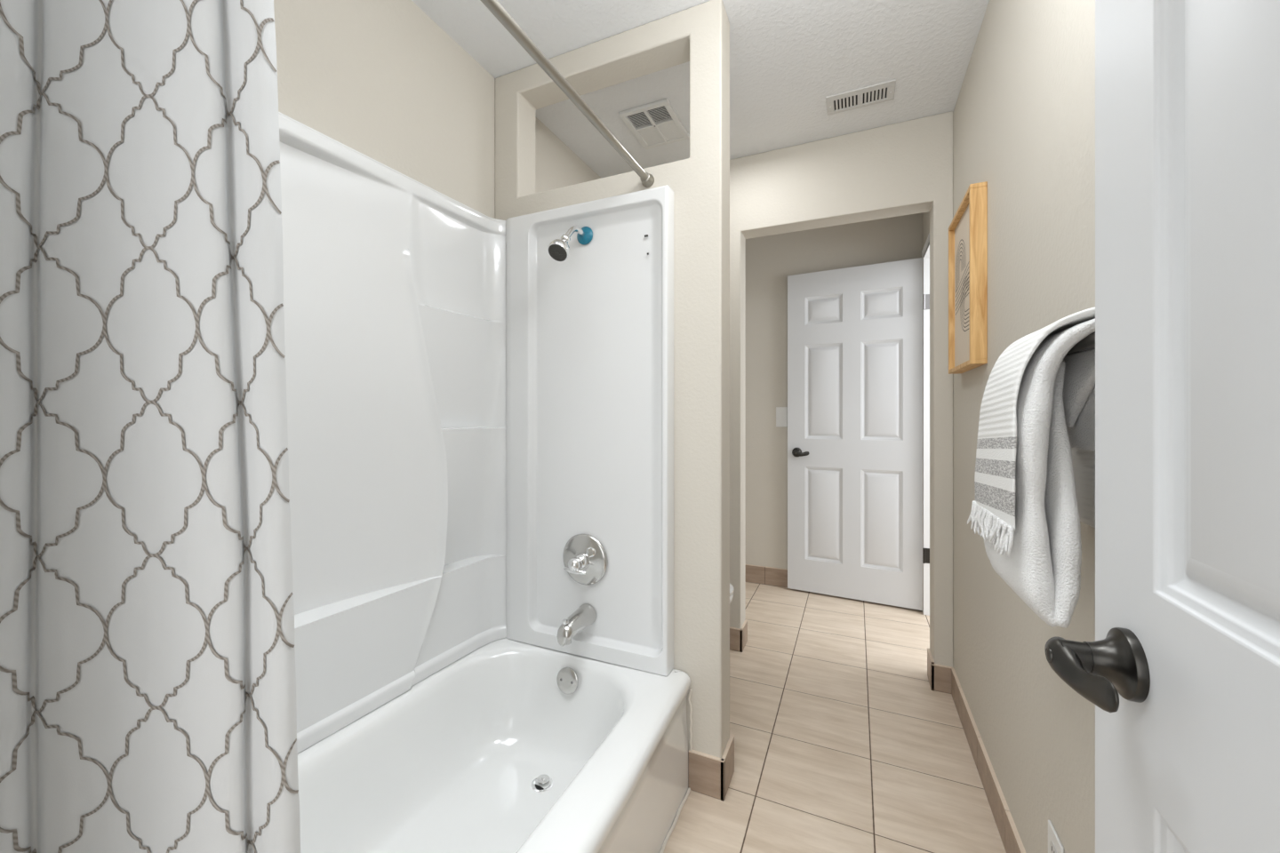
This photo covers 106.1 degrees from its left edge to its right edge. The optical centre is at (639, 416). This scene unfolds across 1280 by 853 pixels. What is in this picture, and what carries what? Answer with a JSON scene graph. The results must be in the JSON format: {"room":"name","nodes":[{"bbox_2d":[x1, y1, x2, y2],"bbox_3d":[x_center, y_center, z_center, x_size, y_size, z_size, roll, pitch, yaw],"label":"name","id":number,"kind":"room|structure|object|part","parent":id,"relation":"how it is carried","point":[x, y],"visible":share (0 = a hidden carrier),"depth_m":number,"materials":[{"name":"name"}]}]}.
{"room":"bathroom","nodes":[
{"label":"bathroom","id":0,"kind":"room"},
{"bbox_2d":[273,0,601,218],"bbox_3d":[-0.754,-0.058,1.539,0.206,2.376,2.433,0,0,24],"label":"wall","id":1,"kind":"structure","parent":0,"point":[380,79],"depth_m":1.41,"materials":[{"name":"beige paint"}]},
{"bbox_2d":[495,0,729,800],"bbox_3d":[-0.123,-0.058,1.643,0.862,2.376,0.120,0,0,24],"label":"wall","id":2,"kind":"structure","parent":0,"point":[699,35],"depth_m":1.47,"materials":[{"name":"beige paint"}]},
{"bbox_2d":[480,0,654,187],"bbox_3d":[-0.284,-0.742,0.828,0.042,0.042,1.519,0,0,24],"label":"shower curtain rod","id":3,"kind":"object","parent":2,"relation":"attached to","point":[647,180],"visible":1,"depth_m":1.06,"materials":[{"name":"silver metal"}]},
{"bbox_2d":[0,0,300,852],"bbox_3d":[-0.500,0.007,0.344,0.185,1.445,0.407,0,0,36],"label":"shower curtain","id":4,"kind":"object","parent":3,"relation":"hanging from","point":[148,675],"visible":1,"depth_m":0.43,"materials":[{"name":"white fabric"}]},
{"bbox_2d":[720,734,734,801],"bbox_3d":[0.268,1.071,1.474,0.010,0.117,0.130,0,0,24],"label":"baseboard","id":5,"kind":"structure","parent":2,"relation":"attached to","point":[728,764],"depth_m":1.46,"materials":[{"name":"beige tile"}]},
{"bbox_2d":[411,0,989,177],"bbox_3d":[0.573,-1.296,0.302,4.000,0.100,5.820,0,0,24],"label":"ceiling","id":6,"kind":"structure","parent":0,"point":[787,57],"depth_m":1.67,"materials":[{"name":"white paint"}]},
{"bbox_2d":[618,98,689,149],"bbox_3d":[0.067,-1.238,2.057,0.213,0.015,0.280,0,0,24],"label":"exhaust fan","id":7,"kind":"object","parent":6,"relation":"attached to","point":[657,124],"visible":1,"depth_m":2.04,"materials":[{"name":"white plastic"}]},
{"bbox_2d":[825,79,895,115],"bbox_3d":[0.859,-1.242,1.883,0.241,0.007,0.120,0,0,24],"label":"ceiling vent","id":8,"kind":"object","parent":6,"relation":"in","point":[884,92],"visible":1,"depth_m":1.88,"materials":[{"name":"white metal"}]},
{"bbox_2d":[745,212,922,569],"bbox_3d":[0.808,-0.058,3.319,1.965,2.376,0.120,0,0,24],"label":"wall","id":9,"kind":"structure","parent":0,"point":[770,260],"depth_m":3.21,"materials":[{"name":"beige paint"}]},
{"bbox_2d":[745,564,787,587],"bbox_3d":[0.816,1.071,3.244,1.840,0.119,0.010,0,0,24],"label":"baseboard","id":10,"kind":"structure","parent":9,"relation":"attached to","point":[777,577],"depth_m":3.23,"materials":[{"name":"beige tile"}]},
{"bbox_2d":[776,407,787,427],"bbox_3d":[0.938,0.006,3.190,0.074,0.132,0.010,0,0,24],"label":"light switch","id":11,"kind":"object","parent":9,"relation":"attached to","point":[781,412],"visible":0.99,"depth_m":3.19,"materials":[{"name":"white plastic"}]},
{"bbox_2d":[787,257,929,610],"bbox_3d":[1.304,0.103,2.927,0.800,2.030,0.096,0,0,29],"label":"door","id":12,"kind":"structure","parent":9,"relation":"in","point":[855,333],"depth_m":2.94,"materials":[{"name":"white paint"}]},
{"bbox_3d":[1.004,0.233,3.087,0.061,0.061,0.031,0,0,29],"label":"handle","id":13,"kind":"part","parent":12,"relation":"part of","materials":[{"name":"brown metal"}]},
{"bbox_3d":[1.018,0.238,3.045,0.099,0.036,0.024,0,0,24],"label":"lever","id":14,"kind":"part","parent":12,"relation":"part of","materials":[{"name":"brown metal"}]},
{"bbox_2d":[663,582,1006,852],"bbox_3d":[0.573,1.180,0.302,4.000,0.100,5.820,0,0,24],"label":"floor","id":15,"kind":"structure","parent":0,"point":[844,742],"depth_m":1.67,"materials":[{"name":"beige tile"}]},
{"bbox_2d":[297,638,692,852],"bbox_3d":[-0.487,0.954,0.922,0.768,0.353,1.513,0,0,24],"label":"bathtub","id":16,"kind":"object","parent":15,"relation":"on","point":[509,747],"visible":0.91,"depth_m":1.30,"materials":[{"name":"white ceramic"}]},
{"bbox_2d":[278,112,673,753],"bbox_3d":[-0.548,0.042,0.957,0.759,1.470,1.500,0,0,24],"label":"tub surround","id":17,"kind":"object","parent":16,"relation":"on","point":[467,402],"visible":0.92,"depth_m":1.48,"materials":[{"name":"white plastic"}]},
{"bbox_3d":[-0.835,0.043,1.072,0.132,1.469,1.480,0,0,28],"label":"panel","id":18,"kind":"part","parent":17,"relation":"part of","materials":[{"name":"white plastic"}]},
{"bbox_2d":[547,225,592,261],"bbox_3d":[-0.219,-0.547,1.505,0.065,0.154,0.185,0,0,24],"label":"shower","id":19,"kind":"object","parent":17,"relation":"attached to","point":[558,250],"visible":1,"depth_m":1.46,"materials":[{"name":"silver metal"}]},
{"bbox_3d":[-0.207,-0.572,1.532,0.018,0.071,0.125,0,0,24],"label":"arm","id":20,"kind":"part","parent":19,"relation":"part of","materials":[{"name":"silver metal"}]},
{"bbox_2d":[557,603,596,646],"bbox_3d":[-0.204,0.656,1.517,0.068,0.075,0.154,0,0,24],"label":"tub spout","id":21,"kind":"object","parent":17,"relation":"attached to","point":[585,616],"visible":1,"depth_m":1.49,"materials":[{"name":"silver metal"}]},
{"bbox_3d":[-0.227,0.629,1.467,0.021,0.020,0.021,0,0,24],"label":"diverter knob","id":22,"kind":"part","parent":21,"relation":"part of","materials":[{"name":"silver metal"}]},
{"bbox_2d":[562,533,607,585],"bbox_3d":[-0.198,0.472,1.550,0.168,0.168,0.086,0,0,24],"label":"shower valve","id":23,"kind":"object","parent":17,"relation":"attached to","point":[584,556],"visible":1,"depth_m":1.56,"materials":[{"name":"silver metal"}]},
{"bbox_3d":[-0.208,0.492,1.528,0.083,0.017,0.019,0,0,24],"label":"lever","id":24,"kind":"part","parent":23,"relation":"part of","materials":[{"name":"silver metal"}]},
{"bbox_3d":[-0.184,0.042,1.585,0.608,1.470,0.054,0,0,24],"label":"panel","id":25,"kind":"part","parent":17,"relation":"part of","materials":[{"name":"white plastic"}]},
{"bbox_3d":[-0.228,0.837,1.527,0.077,0.077,0.027,0,0,24],"label":"overflow plate","id":26,"kind":"part","parent":16,"relation":"part of","materials":[{"name":"silver metal"}]},
{"bbox_2d":[729,583,734,603],"bbox_3d":[0.035,0.730,2.110,0.751,0.800,0.440,0,0,24],"label":"toilet","id":27,"kind":"object","parent":15,"relation":"on","point":[732,589],"visible":0.06,"depth_m":1.96,"materials":[{"name":"white ceramic"}]},
{"bbox_3d":[0.121,0.715,2.071,0.562,0.025,0.374,0,0,24],"label":"seat lid","id":28,"kind":"part","parent":27,"relation":"part of","materials":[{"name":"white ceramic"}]},
{"bbox_2d":[729,111,953,667],"bbox_3d":[0.487,-0.058,2.380,1.785,2.376,0.117,0,0,24],"label":"wall","id":29,"kind":"structure","parent":0,"point":[903,168],"depth_m":2.11,"materials":[{"name":"beige paint"}]},
{"bbox_2d":[729,627,742,652],"bbox_3d":[0.169,1.077,2.453,0.705,0.107,0.010,0,0,24],"label":"baseboard","id":30,"kind":"structure","parent":29,"relation":"attached to","point":[735,634],"depth_m":2.32,"materials":[{"name":"beige tile"}]},
{"bbox_2d":[740,619,747,652],"bbox_3d":[0.510,1.077,2.364,0.010,0.107,0.127,0,0,24],"label":"baseboard","id":31,"kind":"structure","parent":29,"relation":"attached to","point":[744,628],"depth_m":2.35,"materials":[{"name":"beige tile"}]},
{"bbox_2d":[927,648,934,690],"bbox_3d":[1.231,1.071,2.042,0.010,0.119,0.127,0,0,24],"label":"baseboard","id":32,"kind":"structure","parent":29,"relation":"attached to","point":[930,660],"depth_m":2.01,"materials":[{"name":"beige tile"}]},
{"bbox_2d":[930,664,953,694],"bbox_3d":[1.239,1.077,1.974,0.080,0.107,0.010,0,0,24],"label":"baseboard","id":33,"kind":"structure","parent":29,"relation":"attached to","point":[942,674],"depth_m":1.97,"materials":[{"name":"beige tile"}]},
{"bbox_2d":[922,0,1095,852],"bbox_3d":[1.059,-0.058,1.334,0.115,2.376,3.540,0,0,24],"label":"wall","id":34,"kind":"structure","parent":0,"point":[1024,111],"depth_m":1.13,"materials":[{"name":"beige paint"}]},
{"bbox_2d":[921,232,929,615],"bbox_3d":[1.540,0.085,2.410,0.140,2.090,0.793,0,0,24],"label":"trim","id":35,"kind":"structure","parent":34,"relation":"attached to","point":[925,252],"depth_m":2.73,"materials":[{"name":"white paint"}]},
{"bbox_2d":[948,181,987,374],"bbox_3d":[1.111,-0.436,1.644,0.044,0.552,0.384,0,0,24],"label":"framed picture","id":36,"kind":"object","parent":34,"relation":"attached to","point":[968,228],"visible":1,"depth_m":1.59,"materials":[{"name":"brown wood"}]},
{"bbox_2d":[954,204,968,367],"bbox_3d":[1.110,-0.436,1.644,0.003,0.526,0.358,0,0,24],"label":"art print","id":37,"kind":"object","parent":36,"relation":"attached to","point":[962,220],"depth_m":1.68,"materials":[{"name":"grey paper"}]},
{"bbox_2d":[951,668,1025,852],"bbox_3d":[0.860,1.077,1.041,0.010,0.107,2.003,0,0,24],"label":"baseboard","id":38,"kind":"structure","parent":34,"relation":"attached to","point":[1010,836],"depth_m":1.42,"materials":[{"name":"beige tile"}]},
{"bbox_2d":[1048,820,1063,852],"bbox_3d":[0.823,0.884,0.955,0.007,0.115,0.072,0,0,24],"label":"wall outlet","id":39,"kind":"object","parent":34,"relation":"attached to","point":[1054,844],"visible":1,"depth_m":0.96,"materials":[{"name":"white plastic"}]},
{"bbox_2d":[1049,840,1056,852],"bbox_3d":[0.821,0.864,0.956,0.002,0.027,0.033,0,0,24],"label":"socket","id":40,"kind":"object","parent":39,"relation":"attached to","point":[1052,844],"depth_m":0.96,"materials":[{"name":"white plastic"}]},
{"bbox_2d":[1065,331,1095,355],"bbox_3d":[0.670,-0.102,0.712,0.088,0.052,0.475,0,0,24],"label":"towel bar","id":41,"kind":"object","parent":34,"relation":"attached to","point":[1089,341],"visible":0.04,"depth_m":0.65,"materials":[{"name":"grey metal"}]},
{"bbox_2d":[984,318,1095,628],"bbox_3d":[0.644,0.083,0.757,0.128,0.426,0.385,0,0,24],"label":"bath towel","id":42,"kind":"object","parent":41,"relation":"hanging from","point":[1055,409],"visible":0.7,"depth_m":0.69,"materials":[{"name":"white fabric"}]},
{"bbox_2d":[967,306,1095,557],"bbox_3d":[0.642,0.038,0.759,0.158,0.363,0.332,0,0,24],"label":"hand towel","id":43,"kind":"object","parent":42,"relation":"on","point":[993,508],"visible":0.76,"depth_m":0.78,"materials":[{"name":"white fabric"}]},
{"bbox_3d":[-0.503,-0.058,0.028,1.900,2.376,0.120,0,0,24],"label":"wall","id":44,"kind":"structure","parent":0,"visible":0},
{"bbox_2d":[1044,0,1279,852],"bbox_3d":[0.308,0.107,0.161,0.096,2.030,0.762,0,0,24],"label":"door","id":45,"kind":"structure","parent":44,"relation":"in","point":[1180,672],"depth_m":0.36,"materials":[{"name":"white paint"}]},
{"bbox_3d":[0.387,0.230,0.426,0.024,0.036,0.098,0,0,24],"label":"lever","id":46,"kind":"part","parent":45,"relation":"part of","materials":[{"name":"brown metal"}]},
{"bbox_3d":[0.431,0.225,0.443,0.031,0.061,0.061,0,0,24],"label":"handle","id":47,"kind":"part","parent":45,"relation":"part of","materials":[{"name":"brown metal"}]}
]}

